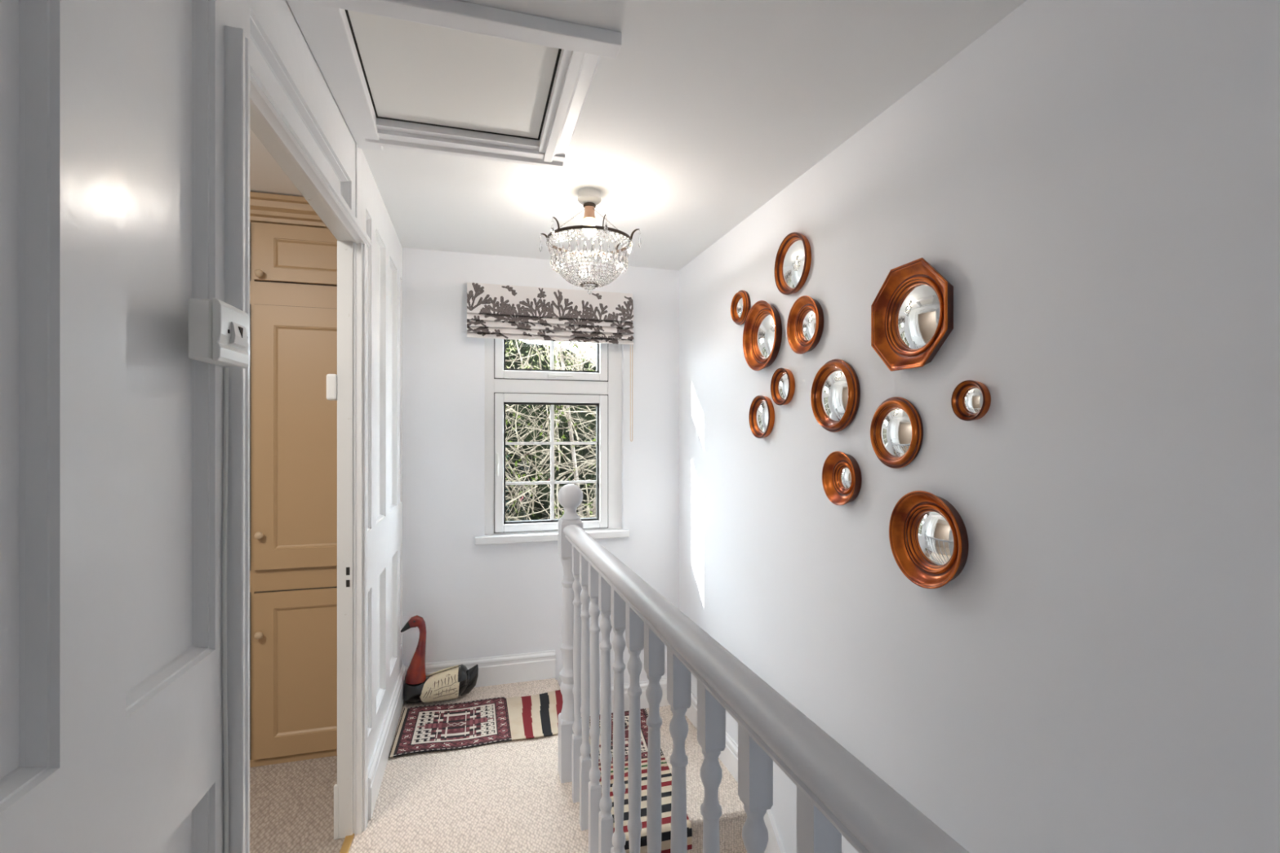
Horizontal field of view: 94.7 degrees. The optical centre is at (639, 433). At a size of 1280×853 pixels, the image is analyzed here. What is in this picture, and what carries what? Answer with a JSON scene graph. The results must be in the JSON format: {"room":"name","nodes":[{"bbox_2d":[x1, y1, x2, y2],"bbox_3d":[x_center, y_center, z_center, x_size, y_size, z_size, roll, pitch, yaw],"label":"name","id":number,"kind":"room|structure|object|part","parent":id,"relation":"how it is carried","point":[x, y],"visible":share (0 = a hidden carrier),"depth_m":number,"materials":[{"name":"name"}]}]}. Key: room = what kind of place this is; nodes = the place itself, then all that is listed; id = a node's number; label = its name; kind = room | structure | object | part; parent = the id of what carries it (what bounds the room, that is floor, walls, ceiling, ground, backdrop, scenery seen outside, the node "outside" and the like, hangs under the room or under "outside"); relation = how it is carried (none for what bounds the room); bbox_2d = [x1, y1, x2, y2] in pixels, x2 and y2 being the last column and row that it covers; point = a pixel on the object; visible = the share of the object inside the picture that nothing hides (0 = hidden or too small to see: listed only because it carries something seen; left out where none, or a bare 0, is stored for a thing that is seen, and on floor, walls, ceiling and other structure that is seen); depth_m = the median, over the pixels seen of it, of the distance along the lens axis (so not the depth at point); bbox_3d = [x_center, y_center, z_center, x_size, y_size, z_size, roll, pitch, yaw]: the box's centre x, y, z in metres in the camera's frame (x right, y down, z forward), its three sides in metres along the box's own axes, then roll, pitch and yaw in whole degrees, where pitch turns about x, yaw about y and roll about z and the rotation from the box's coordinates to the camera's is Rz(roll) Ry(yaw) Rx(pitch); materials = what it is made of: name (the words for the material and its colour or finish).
{"room":"stair landing","nodes":[
{"label":"stair landing","id":0,"kind":"room"},
{"bbox_2d":[0,0,402,852],"bbox_3d":[-0.764,0.201,0.963,0.102,2.507,4.690,0,0,-14],"label":"wall","id":1,"kind":"structure","parent":0,"point":[113,112],"depth_m":0.80,"materials":[{"name":"white"}]},
{"bbox_2d":[188,297,249,368],"bbox_3d":[-0.699,-0.166,0.986,0.057,0.100,0.114,0,0,-16],"label":"door lock","id":2,"kind":"object","parent":1,"relation":"attached to","point":[219,331],"visible":1,"depth_m":0.94,"materials":[{"name":"white plastic"}]},
{"bbox_2d":[222,368,228,852],"bbox_3d":[-0.736,0.574,1.047,0.007,1.381,0.014,0,0,-16],"label":"cable","id":3,"kind":"object","parent":1,"relation":"attached to","point":[226,370],"visible":1,"depth_m":1.04,"materials":[{"name":"white plastic"}]},
{"bbox_2d":[225,26,371,852],"bbox_3d":[-0.908,0.351,1.612,0.108,2.166,1.159,0,0,-14],"label":"door frame","id":4,"kind":"structure","parent":1,"relation":"in","point":[251,102],"depth_m":1.25,"materials":[{"name":"white paint"}]},
{"bbox_3d":[-0.736,0.352,1.081,0.028,2.164,0.046,0,0,-16],"label":"architrave","id":5,"kind":"part","parent":4,"relation":"part of","materials":[{"name":"white wood"}]},
{"bbox_3d":[-0.880,-0.706,1.620,0.039,0.052,1.155,0,0,-14],"label":"architrave","id":6,"kind":"part","parent":4,"relation":"part of","materials":[{"name":"white wood"}]},
{"bbox_2d":[326,373,337,400],"bbox_3d":[-1.089,-0.165,2.089,0.036,0.093,0.033,0,0,-16],"label":"light switch","id":7,"kind":"object","parent":4,"relation":"attached to","point":[331,379],"depth_m":2.08,"materials":[{"name":"white plastic"}]},
{"bbox_3d":[-1.017,0.351,2.134,0.043,2.165,0.089,0,0,26],"label":"architrave","id":8,"kind":"part","parent":4,"relation":"part of","materials":[{"name":"white wood"}]},
{"bbox_2d":[355,142,357,218],"bbox_3d":[-0.977,-0.879,2.032,0.004,0.287,0.012,0,0,-14],"label":"trim","id":9,"kind":"structure","parent":1,"relation":"attached to","point":[356,144],"depth_m":2.03,"materials":[{"name":"white"}]},
{"bbox_2d":[368,664,405,819],"bbox_3d":[-1.153,1.351,2.719,0.020,0.165,1.096,0,0,-15],"label":"baseboard","id":10,"kind":"structure","parent":1,"relation":"attached to","point":[376,768],"depth_m":2.53,"materials":[{"name":"white wood"}]},
{"bbox_2d":[249,678,588,852],"bbox_3d":[-0.995,1.554,0.898,2.390,0.240,4.680,0,0,-16],"label":"floor","id":11,"kind":"structure","parent":0,"point":[509,796],"depth_m":2.29,"materials":[{"name":"beige carpet"}]},
{"bbox_2d":[249,191,337,767],"bbox_3d":[-1.784,0.209,2.769,0.958,2.450,0.644,0,0,-16],"label":"wardrobe","id":12,"kind":"object","parent":11,"relation":"on","point":[293,253],"visible":0.42,"depth_m":2.57,"materials":[{"name":"beige paint"}]},
{"bbox_3d":[-1.623,0.859,2.516,0.033,0.033,0.036,0,0,-16],"label":"knob","id":13,"kind":"part","parent":12,"relation":"part of","materials":[{"name":"beige"}]},
{"bbox_3d":[-1.623,0.434,2.516,0.033,0.033,0.036,0,0,-16],"label":"knob","id":14,"kind":"part","parent":12,"relation":"part of","materials":[{"name":"beige"}]},
{"bbox_3d":[-1.623,-0.683,2.516,0.033,0.033,0.036,0,0,-16],"label":"knob","id":15,"kind":"part","parent":12,"relation":"part of","materials":[{"name":"beige"}]},
{"bbox_3d":[-1.705,-0.964,2.495,0.958,0.105,0.073,0,0,-16],"label":"cornice","id":16,"kind":"part","parent":12,"relation":"part of","materials":[{"name":"beige paint"}]},
{"bbox_3d":[-1.462,1.042,2.591,0.405,0.712,0.018,0,0,-16],"label":"door","id":17,"kind":"part","parent":12,"relation":"part of","materials":[{"name":"beige paint"}]},
{"bbox_3d":[-1.462,0.016,2.591,0.405,1.140,0.018,0,0,-16],"label":"door","id":18,"kind":"part","parent":12,"relation":"part of","materials":[{"name":"beige paint"}]},
{"bbox_3d":[-1.462,-0.784,2.591,0.405,0.244,0.018,0,0,-16],"label":"door","id":19,"kind":"part","parent":12,"relation":"part of","materials":[{"name":"beige paint"}]},
{"bbox_2d":[400,615,478,702],"bbox_3d":[-1.079,1.202,3.185,0.400,0.462,0.178,0,0,-16],"label":"swan","id":20,"kind":"object","parent":11,"relation":"on","point":[451,682],"visible":1,"depth_m":3.13,"materials":[{"name":"black paint"}]},
{"bbox_2d":[388,689,563,758],"bbox_3d":[-0.768,1.425,2.938,0.840,0.009,0.502,0,0,-16],"label":"rug","id":21,"kind":"object","parent":11,"relation":"on","point":[463,725],"visible":0.96,"depth_m":2.90,"materials":[{"name":"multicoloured fabric"}]},
{"bbox_2d":[557,484,969,852],"bbox_3d":[0.143,0.942,0.978,0.106,1.464,3.224,0,0,-16],"label":"balustrade","id":22,"kind":"object","parent":11,"relation":"on","point":[837,794],"visible":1,"depth_m":1.19,"materials":[{"name":"white wood"}]},
{"bbox_3d":[-0.292,1.016,2.475,0.090,1.315,0.090,0,0,-16],"label":"newel post","id":23,"kind":"part","parent":22,"relation":"part of","materials":[{"name":"white wood"}]},
{"bbox_2d":[402,248,679,708],"bbox_3d":[-1.285,1.581,3.323,3.386,5.307,0.140,0,0,-16],"label":"wall","id":24,"kind":"structure","parent":0,"point":[473,601],"depth_m":3.36,"materials":[{"name":"white paint"}]},
{"bbox_2d":[405,649,555,687],"bbox_3d":[-0.892,1.355,3.355,0.821,0.158,0.018,0,0,-16],"label":"baseboard","id":25,"kind":"structure","parent":24,"relation":"attached to","point":[540,665],"depth_m":3.39,"materials":[{"name":"white"}]},
{"bbox_2d":[475,337,629,545],"bbox_3d":[-0.518,-0.049,3.515,0.901,1.354,0.160,0,0,-16],"label":"window","id":26,"kind":"structure","parent":24,"relation":"in","point":[602,388],"depth_m":3.50,"materials":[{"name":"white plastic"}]},
{"bbox_3d":[-0.821,0.179,3.394,0.018,0.130,0.030,0,0,-16],"label":"handle","id":27,"kind":"part","parent":26,"relation":"part of","materials":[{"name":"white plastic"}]},
{"bbox_2d":[466,282,634,441],"bbox_3d":[-0.505,-0.400,3.441,0.967,0.895,0.069,0,0,-16],"label":"blind","id":28,"kind":"object","parent":26,"relation":"attached to","point":[494,311],"visible":1,"depth_m":3.42,"materials":[{"name":"white fabric"}]},
{"bbox_3d":[-0.052,-0.389,3.583,0.016,0.874,0.004,0,0,-16],"label":"pull cord","id":29,"kind":"part","parent":28,"relation":"part of","materials":[{"name":"beige plastic"}]},
{"bbox_3d":[-0.527,-0.502,3.535,0.670,0.360,0.077,0,0,-16],"label":"sash","id":30,"kind":"part","parent":26,"relation":"part of","materials":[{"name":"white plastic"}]},
{"bbox_3d":[-0.527,0.169,3.535,0.670,0.806,0.077,0,0,-16],"label":"sash","id":31,"kind":"part","parent":26,"relation":"part of","materials":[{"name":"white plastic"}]},
{"bbox_3d":[-0.506,0.606,3.474,0.901,0.044,0.075,0,0,-16],"label":"sill","id":32,"kind":"part","parent":26,"relation":"part of","materials":[{"name":"white wood"}]},
{"bbox_3d":[-0.471,-0.341,3.503,0.150,0.020,0.016,0,0,-16],"label":"stay handle","id":33,"kind":"part","parent":26,"relation":"part of","materials":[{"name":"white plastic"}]},
{"bbox_2d":[580,679,670,716],"bbox_3d":[-0.130,1.605,3.577,0.747,0.158,0.018,0,0,-16],"label":"baseboard","id":34,"kind":"structure","parent":24,"relation":"attached to","point":[644,704],"depth_m":3.61,"materials":[{"name":"white"}]},
{"bbox_2d":[249,0,1026,270],"bbox_3d":[-0.623,-1.083,1.006,3.366,0.120,4.880,0,0,-16],"label":"ceiling","id":35,"kind":"structure","parent":0,"point":[704,112],"depth_m":1.94,"materials":[{"name":"white paint"}]},
{"bbox_2d":[286,0,622,168],"bbox_3d":[-0.504,-1.031,1.656,0.793,0.084,1.062,0,0,-16],"label":"hatch","id":36,"kind":"object","parent":35,"relation":"attached to","point":[452,77],"visible":0.99,"depth_m":1.67,"materials":[{"name":"paint"}]},
{"bbox_3d":[-0.530,-1.046,1.721,0.531,0.023,0.584,0,0,-16],"label":"hatch panel","id":37,"kind":"part","parent":36,"relation":"part of","materials":[{"name":"paint"}]},
{"bbox_2d":[538,187,641,294],"bbox_3d":[-0.214,-0.805,2.500,0.407,0.435,0.439,0,0,-16],"label":"chandelier","id":38,"kind":"object","parent":35,"relation":"hanging from","point":[589,197],"visible":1,"depth_m":2.44,"materials":[{"name":"clear glass"}]},
{"bbox_3d":[-0.333,-0.837,2.346,0.005,0.043,0.039,0,0,38],"label":"curl arm","id":39,"kind":"part","parent":38,"relation":"part of","materials":[{"name":"brown metal"}]},
{"bbox_3d":[-0.309,-0.884,2.472,0.156,0.130,0.005,0,0,-16],"label":"chain","id":40,"kind":"part","parent":38,"relation":"part of","materials":[{"name":"brown metal"}]},
{"bbox_3d":[-0.214,-0.871,2.500,0.057,0.070,0.057,0,0,-16],"label":"bulb","id":41,"kind":"part","parent":38,"relation":"part of","materials":[{"name":"beige glass"}]},
{"bbox_3d":[-0.021,-0.837,2.473,0.039,0.043,0.005,0,0,8],"label":"curl arm","id":42,"kind":"part","parent":38,"relation":"part of","materials":[{"name":"brown metal"}]},
{"bbox_2d":[679,0,1279,852],"bbox_3d":[0.950,1.581,1.484,0.120,5.307,4.920,0,0,-16],"label":"wall","id":43,"kind":"structure","parent":0,"point":[1095,184],"depth_m":1.36,"materials":[{"name":"white paint"}]},
{"bbox_2d":[684,692,785,852],"bbox_3d":[0.707,2.797,2.069,0.020,2.543,3.380,0,0,-16],"label":"baseboard","id":44,"kind":"structure","parent":43,"relation":"attached to","point":[728,757],"depth_m":2.89,"materials":[{"name":"white"}]},
{"bbox_2d":[730,290,751,324],"bbox_3d":[0.479,-0.604,2.828,0.034,0.164,0.164,0,0,-16],"label":"convex mirror","id":45,"kind":"object","parent":43,"relation":"attached to","point":[740,305],"visible":0.99,"depth_m":2.81,"materials":[{"name":"orange metal"}]},
{"bbox_2d":[748,395,774,438],"bbox_3d":[0.540,-0.075,2.624,0.030,0.192,0.192,0,0,-16],"label":"convex mirror","id":46,"kind":"object","parent":43,"relation":"attached to","point":[762,412],"visible":1,"depth_m":2.61,"materials":[{"name":"orange metal"}]},
{"bbox_2d":[742,300,782,370],"bbox_3d":[0.539,-0.431,2.607,0.041,0.306,0.306,0,0,-16],"label":"convex mirror","id":47,"kind":"object","parent":43,"relation":"attached to","point":[762,328],"visible":1,"depth_m":2.61,"materials":[{"name":"orange metal"}]},
{"bbox_2d":[770,368,795,405],"bbox_3d":[0.592,-0.195,2.449,0.029,0.156,0.156,0,0,-16],"label":"convex mirror","id":48,"kind":"object","parent":43,"relation":"attached to","point":[783,382],"visible":1,"depth_m":2.44,"materials":[{"name":"orange metal"}]},
{"bbox_2d":[773,231,811,294],"bbox_3d":[0.611,-0.683,2.376,0.033,0.244,0.244,0,0,-16],"label":"convex mirror","id":49,"kind":"object","parent":43,"relation":"attached to","point":[793,261],"visible":1,"depth_m":2.35,"materials":[{"name":"orange metal"}]},
{"bbox_2d":[786,295,823,354],"bbox_3d":[0.639,-0.419,2.280,0.034,0.222,0.222,0,0,-16],"label":"convex mirror","id":50,"kind":"object","parent":43,"relation":"attached to","point":[805,324],"visible":1,"depth_m":2.29,"materials":[{"name":"orange metal"}]},
{"bbox_2d":[810,359,860,432],"bbox_3d":[0.688,-0.135,2.100,0.039,0.260,0.260,0,0,-16],"label":"convex mirror","id":51,"kind":"object","parent":43,"relation":"attached to","point":[835,394],"visible":1,"depth_m":2.07,"materials":[{"name":"orange metal"}]},
{"bbox_2d":[822,451,862,505],"bbox_3d":[0.703,0.155,2.055,0.036,0.188,0.188,0,0,-16],"label":"convex mirror","id":52,"kind":"object","parent":43,"relation":"attached to","point":[842,479],"visible":1,"depth_m":2.06,"materials":[{"name":"orange metal"}]},
{"bbox_2d":[870,396,923,468],"bbox_3d":[0.778,-0.003,1.808,0.030,0.220,0.220,0,0,-16],"label":"convex mirror","id":53,"kind":"object","parent":43,"relation":"attached to","point":[896,428],"visible":1,"depth_m":1.79,"materials":[{"name":"orange metal"}]},
{"bbox_2d":[871,257,953,371],"bbox_3d":[0.795,-0.343,1.732,0.039,0.308,0.308,0,0,-16],"label":"convex mirror","id":54,"kind":"object","parent":43,"relation":"attached to","point":[912,312],"visible":1,"depth_m":1.73,"materials":[{"name":"orange metal"}]},
{"bbox_2d":[888,490,968,588],"bbox_3d":[0.813,0.297,1.667,0.041,0.272,0.272,0,0,-16],"label":"convex mirror","id":55,"kind":"object","parent":43,"relation":"attached to","point":[928,537],"visible":1,"depth_m":1.67,"materials":[{"name":"orange metal"}]},
{"bbox_2d":[951,380,991,421],"bbox_3d":[0.860,-0.086,1.534,0.025,0.106,0.106,0,0,-16],"label":"convex mirror","id":56,"kind":"object","parent":43,"relation":"attached to","point":[971,400],"visible":1,"depth_m":1.53,"materials":[{"name":"orange metal"}]},
{"bbox_3d":[-2.260,4.284,9.570,17.000,0.100,12.360,0,0,-16],"label":"floor","id":57,"kind":"structure","parent":0,"visible":0},
{"bbox_2d":[505,437,510,520],"bbox_3d":[-1.450,1.924,4.909,0.739,4.621,0.468,0,0,-16],"label":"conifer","id":58,"kind":"object","parent":57,"relation":"on","point":[505,437],"visible":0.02,"depth_m":4.99,"materials":[{"name":"green plant"}]},
{"bbox_2d":[505,339,565,520],"bbox_3d":[-1.180,1.590,4.544,1.075,5.288,1.189,0,0,-16],"label":"shrub","id":59,"kind":"object","parent":57,"relation":"on","point":[508,407],"visible":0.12,"depth_m":4.34,"materials":[{"name":"green plant"}]},
{"bbox_2d":[505,404,595,520],"bbox_3d":[-0.904,1.871,5.630,3.844,4.726,0.683,0,0,-16],"label":"hedge","id":60,"kind":"object","parent":57,"relation":"on","point":[588,417],"visible":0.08,"depth_m":5.54,"materials":[{"name":"green plant"}]},
{"bbox_2d":[505,339,595,371],"bbox_3d":[-1.313,1.407,7.929,4.950,5.653,0.840,0,0,-16],"label":"hedge","id":61,"kind":"object","parent":57,"relation":"on","point":[524,350],"visible":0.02,"depth_m":7.85,"materials":[{"name":"green plant"}]},
{"bbox_2d":[531,340,595,370],"bbox_3d":[-0.378,0.832,6.453,2.552,6.808,1.990,0,0,17],"label":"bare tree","id":62,"kind":"object","parent":57,"relation":"on","point":[586,344],"visible":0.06,"depth_m":6.66,"materials":[{"name":"green plant"}]},
{"bbox_2d":[546,341,595,519],"bbox_3d":[-0.166,1.451,4.872,1.253,5.570,1.224,0,0,-16],"label":"shrub","id":63,"kind":"object","parent":57,"relation":"on","point":[561,356],"visible":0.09,"depth_m":4.51,"materials":[{"name":"green plant"}]},
{"bbox_3d":[-0.657,4.184,0.944,3.266,0.100,4.780,0,0,-16],"label":"floor","id":64,"kind":"structure","parent":0,"visible":0},
{"bbox_2d":[645,705,746,852],"bbox_3d":[0.258,2.634,2.169,0.790,1.900,2.902,0,0,-16],"label":"staircase","id":65,"kind":"structure","parent":64,"relation":"on","point":[733,817],"depth_m":2.75,"materials":[{"name":"beige carpet"}]},
{"bbox_2d":[588,708,692,852],"bbox_3d":[-0.090,1.726,2.999,0.450,0.106,1.135,0,0,-10],"label":"rug","id":66,"kind":"object","parent":65,"relation":"on","point":[666,775],"visible":0.22,"depth_m":2.74,"materials":[{"name":"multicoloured fabric"}]}
]}

